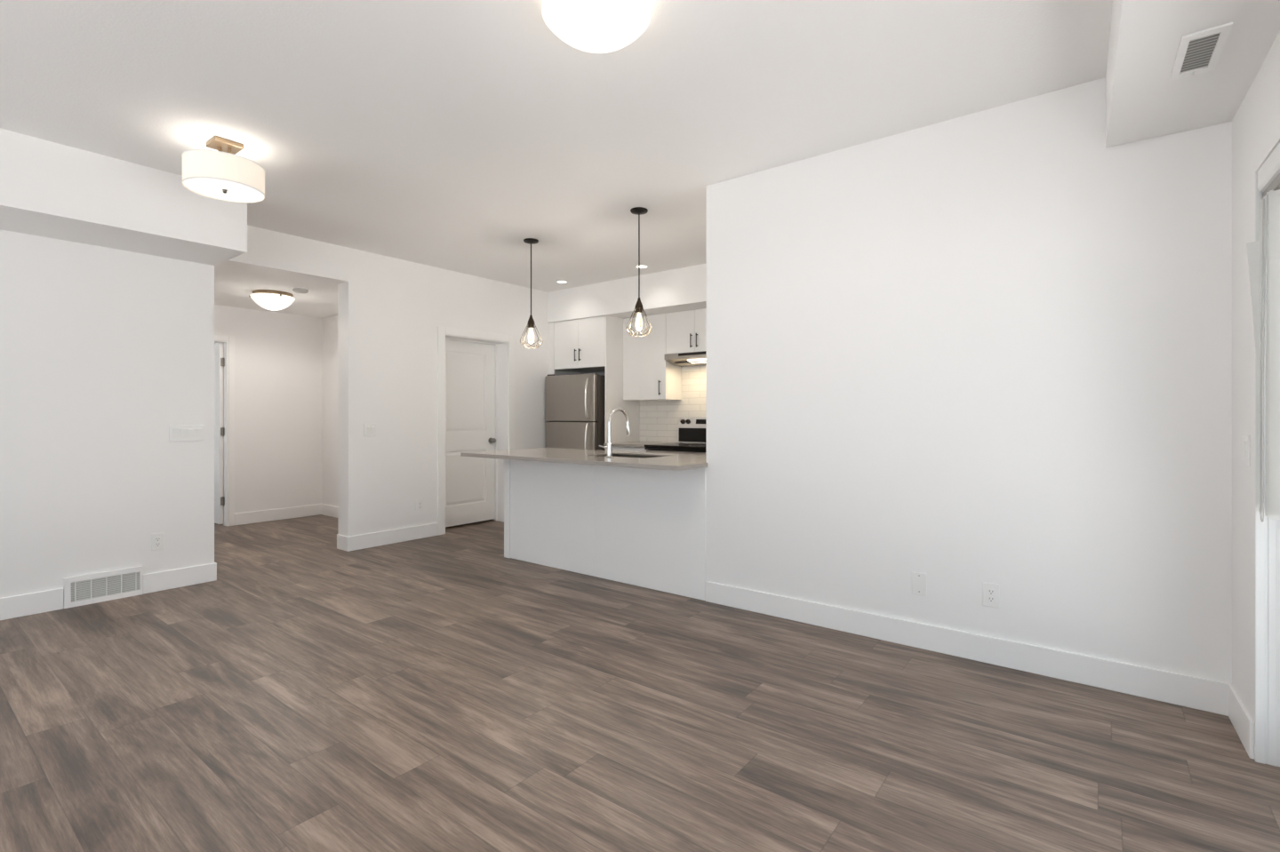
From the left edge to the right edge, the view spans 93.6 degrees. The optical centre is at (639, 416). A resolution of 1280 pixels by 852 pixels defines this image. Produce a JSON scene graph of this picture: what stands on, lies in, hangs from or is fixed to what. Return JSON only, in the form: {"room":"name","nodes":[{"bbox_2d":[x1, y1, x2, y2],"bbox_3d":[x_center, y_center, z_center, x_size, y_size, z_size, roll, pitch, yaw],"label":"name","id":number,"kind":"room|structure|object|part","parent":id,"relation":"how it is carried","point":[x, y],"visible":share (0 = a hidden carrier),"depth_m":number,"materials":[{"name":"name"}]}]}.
{"room":"empty living room","nodes":[
{"label":"empty living room","id":0,"kind":"room"},
{"bbox_2d":[0,229,214,608],"bbox_3d":[-4.365,-0.148,3.051,0.200,2.740,3.696,0,0,38],"label":"wall","id":1,"kind":"structure","parent":0,"point":[103,350],"depth_m":3.94,"materials":[{"name":"white paint"}]},
{"bbox_2d":[64,566,142,608],"bbox_3d":[-3.528,1.125,3.957,0.017,0.191,0.391,0,0,38],"label":"air vent","id":2,"kind":"object","parent":1,"relation":"in","point":[118,584],"visible":1,"depth_m":3.94,"materials":[{"name":"metal"}]},
{"bbox_2d":[0,562,216,620],"bbox_3d":[-4.326,1.156,3.092,0.213,0.132,3.609,0,0,38],"label":"baseboard","id":3,"kind":"structure","parent":1,"relation":"attached to","point":[17,606],"depth_m":4.11,"materials":[{"name":"paint"}]},
{"bbox_2d":[151,533,163,551],"bbox_3d":[-3.360,0.877,4.183,0.011,0.115,0.070,0,0,38],"label":"wall outlet","id":4,"kind":"object","parent":1,"relation":"attached to","point":[156,540],"visible":1,"depth_m":4.18,"materials":[{"name":"white plastic"}]},
{"bbox_2d":[154,536,160,547],"bbox_3d":[-3.357,0.877,4.180,0.003,0.066,0.033,0,0,38],"label":"receptacle","id":5,"kind":"object","parent":4,"relation":"attached to","point":[157,540],"depth_m":4.18,"materials":[{"name":"grey plastic"}]},
{"bbox_2d":[168,424,204,441],"bbox_3d":[-3.256,0.123,4.314,0.014,0.115,0.206,0,0,38],"label":"light switch","id":6,"kind":"object","parent":1,"relation":"attached to","point":[184,433],"visible":1,"depth_m":4.31,"materials":[{"name":"white plastic"}]},
{"bbox_2d":[0,128,247,265],"bbox_3d":[-4.013,-1.316,2.845,0.611,0.404,3.600,0,0,38],"label":"wall","id":7,"kind":"structure","parent":0,"point":[49,189],"depth_m":3.58,"materials":[{"name":"white paint"}]},
{"bbox_2d":[214,304,321,513],"bbox_3d":[-4.677,0.004,6.592,0.119,2.435,2.480,0,0,38],"label":"wall","id":8,"kind":"structure","parent":0,"point":[278,356],"depth_m":7.03,"materials":[{"name":"white paint"}]},
{"bbox_2d":[214,343,224,524],"bbox_3d":[-4.940,0.195,6.903,0.774,2.018,0.040,0,0,38],"label":"door","id":9,"kind":"structure","parent":8,"relation":"in","point":[219,360],"depth_m":6.69,"materials":[{"name":"white paint"}]},
{"bbox_2d":[214,334,234,526],"bbox_3d":[-4.837,0.167,6.374,0.133,2.110,0.890,0,0,38],"label":"trim","id":10,"kind":"structure","parent":8,"relation":"attached to","point":[228,341],"depth_m":6.66,"materials":[{"name":"paint"}]},
{"bbox_2d":[214,264,337,318],"bbox_3d":[-5.494,-1.273,6.616,5.616,0.120,3.560,0,0,38],"label":"ceiling","id":11,"kind":"structure","parent":0,"point":[233,285],"depth_m":5.75,"materials":[{"name":"white paint"}]},
{"bbox_2d":[248,289,295,310],"bbox_3d":[-3.625,-1.131,5.933,0.390,0.165,0.380,0,0,38],"label":"ceiling lamp","id":12,"kind":"object","parent":11,"relation":"attached to","point":[270,300],"visible":1,"depth_m":5.82,"materials":[{"name":"white glass"}]},
{"bbox_2d":[292,287,308,293],"bbox_3d":[-3.231,-1.193,5.715,0.140,0.041,0.140,0,0,38],"label":"smoke detector","id":13,"kind":"object","parent":11,"relation":"attached to","point":[298,290],"visible":1,"depth_m":5.67,"materials":[{"name":"white plastic"}]},
{"bbox_2d":[321,314,337,506],"bbox_3d":[-3.132,0.004,6.894,2.216,2.435,0.113,0,0,38],"label":"wall","id":14,"kind":"structure","parent":0,"point":[329,324],"depth_m":7.32,"materials":[{"name":"white paint"}]},
{"bbox_2d":[234,504,337,525],"bbox_3d":[-3.413,1.156,6.438,2.071,0.132,0.952,0,0,38],"label":"baseboard","id":15,"kind":"structure","parent":14,"relation":"attached to","point":[288,513],"depth_m":7.10,"materials":[{"name":"paint"}]},
{"bbox_2d":[220,224,583,536],"bbox_3d":[-2.181,-0.148,6.219,0.267,2.740,4.380,0,0,38],"label":"wall","id":16,"kind":"structure","parent":0,"point":[390,310],"depth_m":5.78,"materials":[{"name":"white paint"}]},
{"bbox_2d":[363,424,375,436],"bbox_3d":[-2.503,0.132,5.573,0.014,0.115,0.116,0,0,38],"label":"light switch","id":17,"kind":"object","parent":16,"relation":"attached to","point":[369,429],"visible":1,"depth_m":5.57,"materials":[{"name":"white plastic"}]},
{"bbox_2d":[336,522,437,551],"bbox_3d":[-1.981,1.156,6.405,0.204,0.132,2.381,0,0,38],"label":"baseboard","id":18,"kind":"structure","parent":16,"relation":"attached to","point":[353,543],"depth_m":5.68,"materials":[{"name":"paint"}]},
{"bbox_2d":[416,499,423,511],"bbox_3d":[-2.192,0.889,5.977,0.011,0.115,0.070,0,0,38],"label":"wall outlet","id":19,"kind":"object","parent":16,"relation":"attached to","point":[419,502],"visible":1,"depth_m":5.97,"materials":[{"name":"white plastic"}]},
{"bbox_2d":[445,339,495,527],"bbox_3d":[-1.924,0.189,6.664,0.110,2.022,0.806,0,0,38],"label":"door","id":20,"kind":"structure","parent":16,"relation":"in","point":[469,367],"depth_m":6.71,"materials":[{"name":"white paint"}]},
{"bbox_3d":[-1.699,0.284,6.923,0.070,0.066,0.066,0,0,38],"label":"knob","id":21,"kind":"part","parent":20,"relation":"part of","materials":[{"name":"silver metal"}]},
{"bbox_2d":[437,326,514,535],"bbox_3d":[-1.759,0.152,6.536,0.014,2.140,1.014,0,0,38],"label":"trim","id":22,"kind":"structure","parent":16,"relation":"attached to","point":[442,332],"depth_m":6.19,"materials":[{"name":"paint"}]},
{"bbox_2d":[445,334,508,522],"bbox_3d":[-1.869,0.188,6.622,0.267,2.068,0.840,0,0,38],"label":"trim","id":23,"kind":"structure","parent":16,"relation":"attached to","point":[501,348],"depth_m":6.93,"materials":[{"name":"paint"}]},
{"bbox_2d":[0,0,1112,292],"bbox_3d":[-0.665,-1.593,2.977,6.590,0.150,8.300,0,0,38],"label":"ceiling","id":24,"kind":"structure","parent":0,"point":[451,135],"depth_m":2.85,"materials":[{"name":"white paint"}]},
{"bbox_2d":[181,136,265,203],"bbox_3d":[-2.313,-1.379,3.345,0.385,0.278,0.385,0,0,38],"label":"ceiling lamp","id":25,"kind":"object","parent":24,"relation":"attached to","point":[226,176],"visible":1,"depth_m":3.26,"materials":[{"name":"white fabric"}]},
{"bbox_2d":[183,177,263,201],"bbox_3d":[-2.313,-1.262,3.345,0.372,0.004,0.372,0,0,38],"label":"diffuser","id":26,"kind":"object","parent":25,"relation":"attached to","point":[227,189],"depth_m":3.33,"materials":[{"name":"white glass"}]},
{"bbox_3d":[-2.313,-1.433,3.345,0.051,0.126,0.319,0,0,45],"label":"stem","id":27,"kind":"part","parent":25,"relation":"part of","materials":[{"name":"silver metal"}]},
{"bbox_2d":[520,238,542,348],"bbox_3d":[-0.941,-1.054,5.191,0.178,0.929,0.178,0,0,-30],"label":"pendant lamp","id":28,"kind":"object","parent":24,"relation":"hanging from","point":[531,324],"visible":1,"depth_m":5.17,"materials":[{"name":"black metal"}]},
{"bbox_2d":[527,314,535,327],"bbox_3d":[-0.941,-0.817,5.191,0.062,0.112,0.062,0,0,38],"label":"socket","id":29,"kind":"object","parent":28,"relation":"attached to","point":[531,324],"depth_m":5.17,"materials":[{"name":"brown metal"}]},
{"bbox_3d":[-0.941,-1.181,5.191,0.010,0.635,0.009,0,0,38],"label":"rod","id":30,"kind":"part","parent":28,"relation":"part of","materials":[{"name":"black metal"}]},
{"bbox_3d":[-0.941,-0.696,5.191,0.056,0.134,0.056,0,0,38],"label":"bulb","id":31,"kind":"part","parent":28,"relation":"part of","materials":[{"name":"white glass"}]},
{"bbox_2d":[555,280,567,283],"bbox_3d":[-0.884,-1.515,6.788,0.140,0.006,0.140,0,0,38],"label":"recessed light","id":32,"kind":"object","parent":24,"relation":"in","point":[559,281],"visible":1,"depth_m":6.79,"materials":[{"name":"paint"}]},
{"bbox_2d":[541,0,650,53],"bbox_3d":[-0.160,-1.449,2.214,0.400,0.138,0.400,0,0,38],"label":"ceiling lamp","id":33,"kind":"object","parent":24,"relation":"attached to","point":[589,26],"visible":1,"depth_m":2.15,"materials":[{"name":"frosted white glass"},{"name":"metal"}]},
{"bbox_2d":[625,207,651,336],"bbox_3d":[-0.007,-1.054,4.429,0.178,0.929,0.178,0,0,-30],"label":"pendant lamp","id":34,"kind":"object","parent":24,"relation":"hanging from","point":[638,211],"visible":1,"depth_m":4.42,"materials":[{"name":"black metal"}]},
{"bbox_2d":[634,297,643,312],"bbox_3d":[-0.007,-0.817,4.429,0.062,0.112,0.062,0,0,38],"label":"socket","id":35,"kind":"object","parent":34,"relation":"attached to","point":[638,308],"depth_m":4.41,"materials":[{"name":"brown metal"}]},
{"bbox_3d":[-0.007,-1.181,4.429,0.010,0.635,0.009,0,0,38],"label":"rod","id":36,"kind":"part","parent":34,"relation":"part of","materials":[{"name":"black metal"}]},
{"bbox_3d":[-0.007,-0.696,4.429,0.056,0.134,0.056,0,0,38],"label":"bulb","id":37,"kind":"part","parent":34,"relation":"part of","materials":[{"name":"white glass"}]},
{"bbox_2d":[634,264,648,268],"bbox_3d":[0.018,-1.515,6.091,0.140,0.006,0.140,0,0,38],"label":"recessed light","id":38,"kind":"object","parent":24,"relation":"in","point":[636,266],"visible":0.85,"depth_m":6.08,"materials":[{"name":"paint"}]},
{"bbox_2d":[547,264,706,322],"bbox_3d":[0.379,-1.331,6.603,3.317,0.374,0.643,0,0,38],"label":"wall","id":39,"kind":"structure","parent":0,"point":[684,289],"depth_m":6.56,"materials":[{"name":"white paint"}]},
{"bbox_2d":[0,514,1279,851],"bbox_3d":[-2.835,1.282,4.715,12.150,0.120,8.200,0,0,38],"label":"floor","id":40,"kind":"structure","parent":0,"point":[447,692],"depth_m":2.35,"materials":[{"name":"wood"}]},
{"bbox_2d":[545,373,604,450],"bbox_3d":[-0.641,0.361,7.282,0.795,1.722,0.754,0,0,38],"label":"refrigerator","id":41,"kind":"object","parent":40,"relation":"on","point":[574,404],"visible":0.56,"depth_m":6.98,"materials":[{"name":"silver metal"}]},
{"bbox_3d":[-0.814,0.609,7.059,0.795,1.075,0.062,0,0,38],"label":"fridge door","id":42,"kind":"part","parent":41,"relation":"part of","materials":[{"name":"silver metal"}]},
{"bbox_3d":[-0.814,-0.210,7.059,0.795,0.543,0.062,0,0,38],"label":"freezer door","id":43,"kind":"part","parent":41,"relation":"part of","materials":[{"name":"silver metal"}]},
{"bbox_3d":[-0.604,0.344,6.819,0.025,0.524,0.068,0,0,38],"label":"handle","id":44,"kind":"part","parent":41,"relation":"part of","materials":[{"name":"silver metal"}]},
{"bbox_3d":[-0.604,-0.193,6.819,0.025,0.470,0.068,0,0,38],"label":"handle","id":45,"kind":"part","parent":41,"relation":"part of","materials":[{"name":"silver metal"}]},
{"bbox_2d":[504,459,706,600],"bbox_3d":[-0.171,0.780,4.833,2.022,0.884,0.668,0,0,38],"label":"base cabinet","id":46,"kind":"object","parent":40,"relation":"on","point":[645,528],"visible":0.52,"depth_m":4.46,"materials":[{"name":"white wood"}]},
{"bbox_3d":[-0.955,0.780,5.416,0.070,0.883,0.632,0,0,38],"label":"panel","id":47,"kind":"part","parent":46,"relation":"part of","materials":[{"name":"white wood"}]},
{"bbox_3d":[-0.726,0.779,4.860,0.967,0.881,0.015,0,0,38],"label":"panel","id":48,"kind":"part","parent":46,"relation":"part of","materials":[{"name":"white"}]},
{"bbox_2d":[460,448,707,471],"bbox_3d":[-0.329,0.322,4.743,2.193,0.029,0.992,0,0,38],"label":"countertop","id":49,"kind":"structure","parent":46,"relation":"on","point":[665,461],"depth_m":4.48,"materials":[{"name":"stone"}]},
{"bbox_2d":[599,408,631,457],"bbox_3d":[-0.190,0.122,4.579,0.129,0.371,0.272,0,0,38],"label":"faucet","id":50,"kind":"object","parent":49,"relation":"on","point":[609,447],"visible":1,"depth_m":4.47,"materials":[{"name":"silver metal"}]},
{"bbox_3d":[-0.162,0.074,4.556,0.025,0.275,0.240,0,0,38],"label":"spout","id":51,"kind":"part","parent":50,"relation":"part of","materials":[{"name":"silver metal"}]},
{"bbox_2d":[600,454,658,458],"bbox_3d":[-0.081,0.421,4.699,0.630,0.200,0.430,0,0,38],"label":"sink","id":52,"kind":"object","parent":49,"relation":"in","point":[613,455],"visible":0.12,"depth_m":4.92,"materials":[{"name":"silver metal"}]},
{"bbox_3d":[0.046,0.779,4.264,0.982,0.881,0.015,0,0,38],"label":"panel","id":53,"kind":"part","parent":46,"relation":"part of","materials":[{"name":"white wood"}]},
{"bbox_2d":[604,315,639,450],"bbox_3d":[-0.202,0.039,7.062,0.019,2.365,0.624,0,0,38],"label":"end panel","id":54,"kind":"object","parent":40,"relation":"on","point":[613,326],"visible":0.36,"depth_m":6.96,"materials":[{"name":"white"}]},
{"bbox_2d":[612,446,646,452],"bbox_3d":[0.042,0.781,6.858,0.615,0.882,0.650,0,0,38],"label":"base cabinet","id":55,"kind":"object","parent":40,"relation":"on","point":[614,448],"visible":0.03,"depth_m":6.62,"materials":[{"name":"white"}]},
{"bbox_2d":[603,441,671,447],"bbox_3d":[0.036,0.323,6.848,0.617,0.030,0.656,0,0,38],"label":"countertop","id":56,"kind":"structure","parent":55,"relation":"on","point":[626,444],"depth_m":6.66,"materials":[{"name":"stone"}]},
{"bbox_2d":[644,417,706,455],"bbox_3d":[0.546,0.619,6.381,0.760,1.205,0.721,0,0,38],"label":"range","id":57,"kind":"object","parent":40,"relation":"on","point":[692,430],"visible":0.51,"depth_m":6.64,"materials":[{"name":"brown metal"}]},
{"bbox_3d":[0.365,0.341,6.143,0.756,0.030,0.056,0,0,38],"label":"vent trim","id":58,"kind":"part","parent":57,"relation":"part of","materials":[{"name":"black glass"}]},
{"bbox_2d":[644,442,706,448],"bbox_3d":[0.537,0.315,6.366,0.756,0.022,0.645,0,0,38],"label":"cooktop","id":59,"kind":"object","parent":57,"relation":"in","point":[674,445],"depth_m":6.24,"materials":[{"name":"black glass"}]},
{"bbox_3d":[0.370,0.682,6.150,0.748,0.640,0.038,0,0,38],"label":"oven door","id":60,"kind":"part","parent":57,"relation":"part of","materials":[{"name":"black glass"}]},
{"bbox_3d":[0.734,0.214,6.622,0.740,0.155,0.004,0,0,38],"label":"panel","id":61,"kind":"part","parent":57,"relation":"part of","materials":[{"name":"black glass"}]},
{"bbox_2d":[584,365,706,443],"bbox_3d":[0.521,-0.148,6.989,3.564,2.740,0.158,0,0,38],"label":"wall","id":62,"kind":"structure","parent":0,"point":[658,420],"depth_m":6.98,"materials":[{"name":"tile"}]},
{"bbox_2d":[549,315,604,375],"bbox_3d":[-0.580,-0.817,7.331,0.906,0.653,0.658,0,0,38],"label":"upper cabinet","id":63,"kind":"object","parent":62,"relation":"attached to","point":[578,345],"visible":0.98,"depth_m":7.10,"materials":[{"name":"white wood"}]},
{"bbox_3d":[-0.879,-0.853,7.203,0.402,0.576,0.019,0,0,38],"label":"door","id":64,"kind":"part","parent":63,"relation":"part of","materials":[{"name":"white wood"}]},
{"bbox_3d":[-0.557,-0.853,6.954,0.406,0.576,0.019,0,0,38],"label":"door","id":65,"kind":"part","parent":63,"relation":"part of","materials":[{"name":"white wood"}]},
{"bbox_2d":[623,313,681,400],"bbox_3d":[0.129,-0.663,6.969,0.617,0.960,0.352,0,0,38],"label":"upper cabinet","id":66,"kind":"object","parent":62,"relation":"attached to","point":[647,376],"visible":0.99,"depth_m":6.83,"materials":[{"name":"white wood"}]},
{"bbox_2d":[664,351,706,367],"bbox_3d":[0.674,-0.625,6.549,0.756,0.114,0.350,0,0,38],"label":"range hood","id":67,"kind":"object","parent":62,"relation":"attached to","point":[692,358],"visible":0.58,"depth_m":6.53,"materials":[{"name":"silver metal"}]},
{"bbox_2d":[687,358,706,363],"bbox_3d":[0.658,-0.593,6.465,0.300,0.034,0.100,0,0,38],"label":"lamp","id":68,"kind":"object","parent":67,"relation":"on","point":[689,360],"depth_m":6.48,"materials":[{"name":"white"}]},
{"bbox_2d":[665,308,706,354],"bbox_3d":[0.674,-0.913,6.548,0.759,0.460,0.352,0,0,38],"label":"upper cabinet","id":69,"kind":"object","parent":62,"relation":"attached to","point":[685,331],"visible":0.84,"depth_m":6.50,"materials":[{"name":"white wood"}]},
{"bbox_3d":[0.744,-0.913,6.329,0.377,0.456,0.019,0,0,38],"label":"door","id":70,"kind":"part","parent":69,"relation":"part of","materials":[{"name":"white wood"}]},
{"bbox_2d":[706,77,1231,684],"bbox_3d":[1.535,-0.148,3.196,2.676,2.740,0.124,0,0,38],"label":"wall","id":71,"kind":"structure","parent":0,"point":[992,346],"depth_m":2.96,"materials":[{"name":"white paint"}]},
{"bbox_2d":[912,571,926,596],"bbox_3d":[1.471,0.884,3.162,0.070,0.115,0.009,0,0,38],"label":"blank wall plate","id":72,"kind":"object","parent":71,"relation":"attached to","point":[918,580],"visible":1,"depth_m":3.16,"materials":[{"name":"white plastic"}]},
{"bbox_2d":[705,581,1228,716],"bbox_3d":[1.418,1.156,3.199,2.484,0.132,0.013,0,0,38],"label":"baseboard","id":73,"kind":"structure","parent":71,"relation":"attached to","point":[1211,696],"depth_m":2.94,"materials":[{"name":"paint"}]},
{"bbox_2d":[983,583,999,608],"bbox_3d":[1.731,0.885,2.959,0.070,0.115,0.011,0,0,38],"label":"wall outlet","id":74,"kind":"object","parent":71,"relation":"attached to","point":[991,592],"visible":1,"depth_m":2.95,"materials":[{"name":"white plastic"}]},
{"bbox_2d":[987,588,994,602],"bbox_3d":[1.729,0.885,2.957,0.033,0.066,0.003,0,0,38],"label":"receptacle","id":75,"kind":"object","parent":74,"relation":"attached to","point":[990,591],"depth_m":2.96,"materials":[{"name":"grey plastic"}]},
{"bbox_2d":[1105,0,1279,147],"bbox_3d":[0.659,-1.358,0.376,0.405,0.320,5.400,0,0,36],"label":"ceiling","id":76,"kind":"structure","parent":0,"point":[1142,102],"depth_m":2.06,"materials":[{"name":"white paint"}]},
{"bbox_2d":[1169,22,1232,80],"bbox_3d":[1.843,-1.191,1.980,0.116,0.014,0.300,0,0,36],"label":"air vent","id":77,"kind":"object","parent":76,"relation":"in","point":[1199,52],"visible":1,"depth_m":1.97,"materials":[{"name":"metal"}]},
{"bbox_2d":[1232,32,1279,722],"bbox_3d":[0.889,-0.148,0.179,0.200,2.740,5.750,0,0,36],"label":"wall","id":78,"kind":"structure","parent":0,"point":[1256,123],"depth_m":2.24,"materials":[{"name":"white paint"}]},
{"bbox_2d":[1228,683,1254,759],"bbox_3d":[2.290,1.156,2.291,0.013,0.132,0.385,0,0,36],"label":"baseboard","id":79,"kind":"structure","parent":78,"relation":"attached to","point":[1240,718],"depth_m":2.25,"materials":[{"name":"paint"}]},
{"bbox_2d":[1242,434,1250,466],"bbox_3d":[2.232,0.127,2.212,0.014,0.115,0.070,0,0,36],"label":"light switch","id":80,"kind":"object","parent":78,"relation":"attached to","point":[1246,444],"visible":1,"depth_m":2.20,"materials":[{"name":"white plastic"}]},
{"bbox_2d":[1246,142,1279,522],"bbox_3d":[1.429,-0.251,1.052,0.101,1.220,2.598,0,0,36],"label":"vertical blind","id":81,"kind":"object","parent":78,"relation":"attached to","point":[1263,255],"visible":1,"depth_m":2.01,"materials":[{"name":"white plastic"}]},
{"bbox_2d":[1254,171,1279,767],"bbox_3d":[2.258,0.179,2.067,0.201,2.085,0.016,0,0,36],"label":"trim","id":82,"kind":"structure","parent":78,"relation":"attached to","point":[1267,533],"depth_m":2.11,"materials":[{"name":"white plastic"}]}
]}

